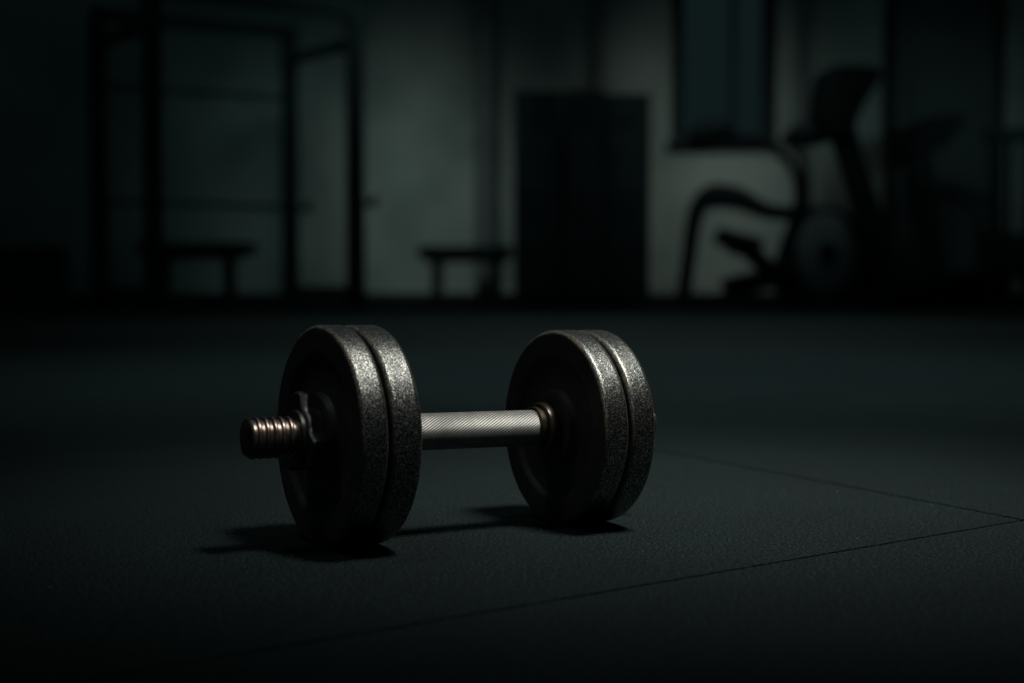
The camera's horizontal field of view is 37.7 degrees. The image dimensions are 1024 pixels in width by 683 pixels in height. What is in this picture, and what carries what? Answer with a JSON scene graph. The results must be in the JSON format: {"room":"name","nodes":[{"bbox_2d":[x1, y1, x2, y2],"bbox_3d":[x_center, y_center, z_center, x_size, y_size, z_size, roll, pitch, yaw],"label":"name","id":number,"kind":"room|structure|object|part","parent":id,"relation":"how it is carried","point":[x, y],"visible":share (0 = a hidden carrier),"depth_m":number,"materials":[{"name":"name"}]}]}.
{"room":"gym","nodes":[
{"label":"gym","id":0,"kind":"room"},
{"bbox_2d":[0,302,1023,682],"bbox_3d":[0.150,0.003,4.755,11.500,0.009,13.900,0,3,0],"label":"floor","id":1,"kind":"structure","parent":0,"point":[833,492],"depth_m":1.27,"materials":[{"name":"rubber"}]},
{"bbox_2d":[136,242,256,303],"bbox_3d":[-2.300,-0.498,10.969,0.840,0.445,0.350,1,3,14],"label":"bench","id":2,"kind":"object","parent":1,"relation":"on","point":[227,252],"visible":0.73,"depth_m":10.87,"materials":[{"name":"black plastic"}]},
{"bbox_2d":[85,0,377,308],"bbox_3d":[-1.879,-1.238,10.098,1.676,2.000,1.133,-2,3,-33],"label":"power rack","id":3,"kind":"object","parent":1,"relation":"on","point":[148,22],"visible":1,"depth_m":10.04,"materials":[{"name":"black metal"}]},
{"bbox_3d":[-2.780,-1.244,10.095,0.098,1.988,0.098,-2,3,-33],"label":"post","id":4,"kind":"part","parent":3,"relation":"part of","materials":[{"name":"black metal"}]},
{"bbox_3d":[-2.780,-0.245,10.139,0.160,0.012,0.160,-2,3,-33],"label":"foot plate","id":5,"kind":"part","parent":3,"relation":"part of","materials":[{"name":"black metal"}]},
{"bbox_3d":[-2.225,-1.209,9.296,0.098,1.988,0.098,-2,3,-33],"label":"post","id":6,"kind":"part","parent":3,"relation":"part of","materials":[{"name":"black metal"}]},
{"bbox_3d":[-2.225,-0.210,9.340,0.160,0.012,0.160,-2,3,-33],"label":"foot plate","id":7,"kind":"part","parent":3,"relation":"part of","materials":[{"name":"black metal"}]},
{"bbox_3d":[-1.605,-1.277,10.854,0.098,1.988,0.098,-2,3,-33],"label":"post","id":8,"kind":"part","parent":3,"relation":"part of","materials":[{"name":"black metal"}]},
{"bbox_3d":[-1.605,-0.278,10.898,0.160,0.012,0.160,-2,3,-33],"label":"foot plate","id":9,"kind":"part","parent":3,"relation":"part of","materials":[{"name":"black metal"}]},
{"bbox_3d":[-1.050,-1.242,10.055,0.098,1.988,0.098,-2,3,-33],"label":"post","id":10,"kind":"part","parent":3,"relation":"part of","materials":[{"name":"black metal"}]},
{"bbox_3d":[-1.050,-0.243,10.099,0.160,0.012,0.160,-2,3,-33],"label":"foot plate","id":11,"kind":"part","parent":3,"relation":"part of","materials":[{"name":"black metal"}]},
{"bbox_2d":[240,325,656,546],"bbox_3d":[-0.041,0.070,1.213,0.369,0.178,0.170,0,2,-30],"label":"dumbbell","id":12,"kind":"object","parent":1,"relation":"on","point":[349,433],"visible":1,"depth_m":1.19,"materials":[{"name":"metal"}]},
{"bbox_3d":[-0.140,0.072,1.155,0.026,0.170,0.170,0,2,-30],"label":"weight plate","id":13,"kind":"part","parent":12,"relation":"part of","materials":[{"name":"metal"}]},
{"bbox_3d":[-0.118,0.072,1.168,0.028,0.170,0.170,0,2,-30],"label":"weight plate","id":14,"kind":"part","parent":12,"relation":"part of","materials":[{"name":"metal"}]},
{"bbox_3d":[-0.036,0.072,1.215,0.126,0.030,0.030,0,2,-30],"label":"handle","id":15,"kind":"part","parent":12,"relation":"part of","materials":[{"name":"metal"}]},
{"bbox_3d":[0.043,0.071,1.262,0.027,0.162,0.162,0,2,-30],"label":"weight plate","id":16,"kind":"part","parent":12,"relation":"part of","materials":[{"name":"metal"}]},
{"bbox_3d":[0.066,0.071,1.275,0.027,0.162,0.162,0,2,-30],"label":"weight plate","id":17,"kind":"part","parent":12,"relation":"part of","materials":[{"name":"metal"}]},
{"bbox_2d":[418,246,512,303],"bbox_3d":[-0.340,-0.496,11.139,0.700,0.425,0.375,0,3,0],"label":"bench","id":18,"kind":"object","parent":1,"relation":"on","point":[436,255],"visible":1,"depth_m":10.99,"materials":[{"name":"black plastic"}]},
{"bbox_2d":[514,91,560,303],"bbox_3d":[0.186,-1.056,11.123,0.337,1.545,0.502,0,3,0],"label":"locker","id":19,"kind":"object","parent":1,"relation":"on","point":[537,114],"visible":1,"depth_m":10.89,"materials":[{"name":"black metal"}]},
{"bbox_3d":[0.186,-1.410,10.883,0.307,0.710,0.030,0,3,0],"label":"door","id":20,"kind":"part","parent":19,"relation":"part of","materials":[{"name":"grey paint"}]},
{"bbox_3d":[0.186,-0.689,10.915,0.307,0.710,0.030,0,3,0],"label":"door","id":21,"kind":"part","parent":19,"relation":"part of","materials":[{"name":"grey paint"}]},
{"bbox_3d":[0.300,-1.445,10.865,0.022,0.100,0.020,0,3,0],"label":"handle","id":22,"kind":"part","parent":19,"relation":"part of","materials":[{"name":"black metal"}]},
{"bbox_3d":[0.300,-0.724,10.897,0.022,0.100,0.020,0,3,0],"label":"handle","id":23,"kind":"part","parent":19,"relation":"part of","materials":[{"name":"black metal"}]},
{"bbox_2d":[561,90,604,303],"bbox_3d":[0.525,-1.061,11.163,0.300,1.552,0.502,0,3,0],"label":"locker","id":24,"kind":"object","parent":1,"relation":"on","point":[583,111],"visible":1,"depth_m":10.94,"materials":[{"name":"black metal"}]},
{"bbox_3d":[0.525,-0.692,10.955,0.270,0.714,0.030,0,3,0],"label":"door","id":25,"kind":"part","parent":24,"relation":"part of","materials":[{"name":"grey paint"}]},
{"bbox_3d":[0.525,-1.418,10.923,0.270,0.714,0.030,0,3,0],"label":"door","id":26,"kind":"part","parent":24,"relation":"part of","materials":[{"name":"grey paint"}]},
{"bbox_3d":[0.627,-1.453,10.905,0.022,0.100,0.020,0,3,0],"label":"handle","id":27,"kind":"part","parent":24,"relation":"part of","materials":[{"name":"black metal"}]},
{"bbox_3d":[0.627,-0.727,10.937,0.022,0.100,0.020,0,3,0],"label":"handle","id":28,"kind":"part","parent":24,"relation":"part of","materials":[{"name":"black metal"}]},
{"bbox_2d":[603,94,649,303],"bbox_3d":[0.842,-1.044,11.124,0.322,1.523,0.502,0,3,0],"label":"locker","id":29,"kind":"object","parent":1,"relation":"on","point":[627,116],"visible":0.98,"depth_m":10.89,"materials":[{"name":"black metal"}]},
{"bbox_3d":[0.842,-0.683,10.915,0.292,0.699,0.030,0,3,0],"label":"door","id":30,"kind":"part","parent":29,"relation":"part of","materials":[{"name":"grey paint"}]},
{"bbox_3d":[0.842,-1.394,10.884,0.292,0.700,0.030,0,3,0],"label":"door","id":31,"kind":"part","parent":29,"relation":"part of","materials":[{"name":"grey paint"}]},
{"bbox_3d":[0.952,-1.428,10.866,0.022,0.100,0.020,0,3,0],"label":"handle","id":32,"kind":"part","parent":29,"relation":"part of","materials":[{"name":"black metal"}]},
{"bbox_3d":[0.952,-0.718,10.897,0.022,0.100,0.020,0,3,0],"label":"handle","id":33,"kind":"part","parent":29,"relation":"part of","materials":[{"name":"black metal"}]},
{"bbox_2d":[676,64,896,305],"bbox_3d":[1.931,-1.090,10.553,1.539,1.664,0.591,0,3,0],"label":"elliptical trainer","id":34,"kind":"object","parent":1,"relation":"on","point":[825,253],"visible":1,"depth_m":10.49,"materials":[{"name":"black plastic"}]},
{"bbox_3d":[1.839,-0.532,10.727,0.498,0.446,0.132,0,3,0],"label":"pedal arm","id":35,"kind":"part","parent":34,"relation":"part of"},
{"bbox_3d":[1.725,-0.584,10.384,0.486,0.308,0.132,0,3,0],"label":"pedal arm","id":36,"kind":"part","parent":34,"relation":"part of"},
{"bbox_3d":[1.746,-1.150,10.339,0.535,0.574,0.066,0,3,0],"label":"swing arm","id":37,"kind":"part","parent":34,"relation":"part of"},
{"bbox_3d":[1.944,-0.297,10.597,1.508,0.075,0.572,0,3,0],"label":"frame","id":38,"kind":"part","parent":34,"relation":"part of","materials":[{"name":"black metal"}]},
{"bbox_3d":[2.038,-1.217,10.785,0.216,0.608,0.094,0,3,0],"label":"swing arm","id":39,"kind":"part","parent":34,"relation":"part of"},
{"bbox_2d":[864,112,1003,303],"bbox_3d":[3.177,-0.983,11.218,1.029,1.392,0.620,0,3,0],"label":"exercise bike","id":40,"kind":"object","parent":1,"relation":"on","point":[921,138],"visible":0.64,"depth_m":10.94,"materials":[{"name":"black plastic"}]},
{"bbox_3d":[3.152,-0.407,11.513,0.980,0.215,0.080,0,3,0],"label":"rail","id":41,"kind":"part","parent":40,"relation":"part of","materials":[{"name":"black metal"}]},
{"bbox_3d":[3.152,-0.383,10.974,0.980,0.215,0.080,0,3,0],"label":"rail","id":42,"kind":"part","parent":40,"relation":"part of","materials":[{"name":"black metal"}]},
{"bbox_3d":[3.257,-0.761,10.957,0.524,0.770,0.044,0,3,0],"label":"handrail","id":43,"kind":"part","parent":40,"relation":"part of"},
{"bbox_2d":[973,128,1023,304],"bbox_3d":[3.645,-0.880,10.649,0.660,1.236,0.245,0,3,0],"label":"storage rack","id":44,"kind":"object","parent":1,"relation":"on","point":[1004,261],"visible":1,"depth_m":10.56,"materials":[{"name":"black metal"}]},
{"bbox_2d":[973,273,1023,279],"bbox_3d":[3.625,-0.463,10.680,0.620,0.050,0.220,0,3,0],"label":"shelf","id":45,"kind":"object","parent":44,"relation":"attached to","point":[976,276],"depth_m":10.57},
{"bbox_2d":[974,233,1023,240],"bbox_3d":[3.625,-0.743,10.668,0.620,0.050,0.220,0,3,0],"label":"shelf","id":46,"kind":"object","parent":44,"relation":"attached to","point":[981,236],"depth_m":10.56,"materials":[{"name":"black metal"}]},
{"bbox_3d":[3.625,-0.591,10.624,0.560,0.220,0.120,0,3,0],"label":"panel","id":47,"kind":"part","parent":44,"relation":"part of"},
{"bbox_2d":[0,0,1023,301],"bbox_3d":[0.150,-2.061,11.731,11.500,3.500,0.220,0,3,0],"label":"wall","id":48,"kind":"structure","parent":0,"point":[419,55],"depth_m":11.64,"materials":[{"name":"paint"}]},
{"bbox_2d":[68,293,774,301],"bbox_3d":[-1.361,-0.342,11.687,8.479,0.070,0.018,0,3,0],"label":"baseboard","id":49,"kind":"structure","parent":48,"relation":"attached to","point":[72,297],"depth_m":11.68,"materials":[{"name":"grey"}]},
{"bbox_2d":[474,0,497,301],"bbox_3d":[-0.201,-2.052,11.521,0.187,3.500,0.199,0,3,0],"label":"pipe","id":50,"kind":"object","parent":48,"relation":"attached to","point":[485,20],"visible":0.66,"depth_m":11.47,"materials":[{"name":"grey metal"}]},
{"bbox_2d":[589,0,605,297],"bbox_3d":[0.657,-2.053,11.543,0.132,3.500,0.132,3,4,45],"label":"pipe","id":51,"kind":"object","parent":48,"relation":"attached to","point":[597,21],"visible":0.39,"depth_m":11.49,"materials":[{"name":"grey metal"}]},
{"bbox_2d":[667,0,781,146],"bbox_3d":[1.640,-2.284,11.626,0.878,1.545,0.190,0,3,0],"label":"window","id":52,"kind":"structure","parent":48,"relation":"in","point":[724,52],"depth_m":11.67,"materials":[{"name":"black paint"}]},
{"bbox_3d":[1.640,-2.263,11.682,0.618,1.392,0.008,0,3,0],"label":"pane","id":53,"kind":"part","parent":52,"relation":"part of","materials":[{"name":"clear glass"}]},
{"bbox_3d":[1.640,-1.525,11.614,0.878,0.030,0.100,0,3,0],"label":"sill","id":54,"kind":"part","parent":52,"relation":"part of","materials":[{"name":"black paint"}]},
{"bbox_2d":[801,0,813,204],"bbox_3d":[2.272,-2.054,11.564,0.102,3.500,0.114,0,3,0],"label":"pipe","id":55,"kind":"object","parent":48,"relation":"attached to","point":[807,21],"visible":0.42,"depth_m":11.52,"materials":[{"name":"grey metal"}]},
{"bbox_2d":[884,0,1006,301],"bbox_3d":[3.347,-1.664,11.588,0.916,2.720,0.100,0,3,0],"label":"door","id":56,"kind":"structure","parent":48,"relation":"in","point":[943,57],"depth_m":11.59,"materials":[{"name":"paint"}]},
{"bbox_3d":[3.094,-1.324,11.583,0.130,0.020,0.060,0,3,0],"label":"handle","id":57,"kind":"part","parent":56,"relation":"part of","materials":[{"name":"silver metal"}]},
{"bbox_2d":[1011,293,1021,301],"bbox_3d":[4.857,-0.342,11.687,2.085,0.070,0.018,0,3,0],"label":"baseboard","id":58,"kind":"structure","parent":48,"relation":"attached to","point":[1016,297],"depth_m":11.68,"materials":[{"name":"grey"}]}
]}

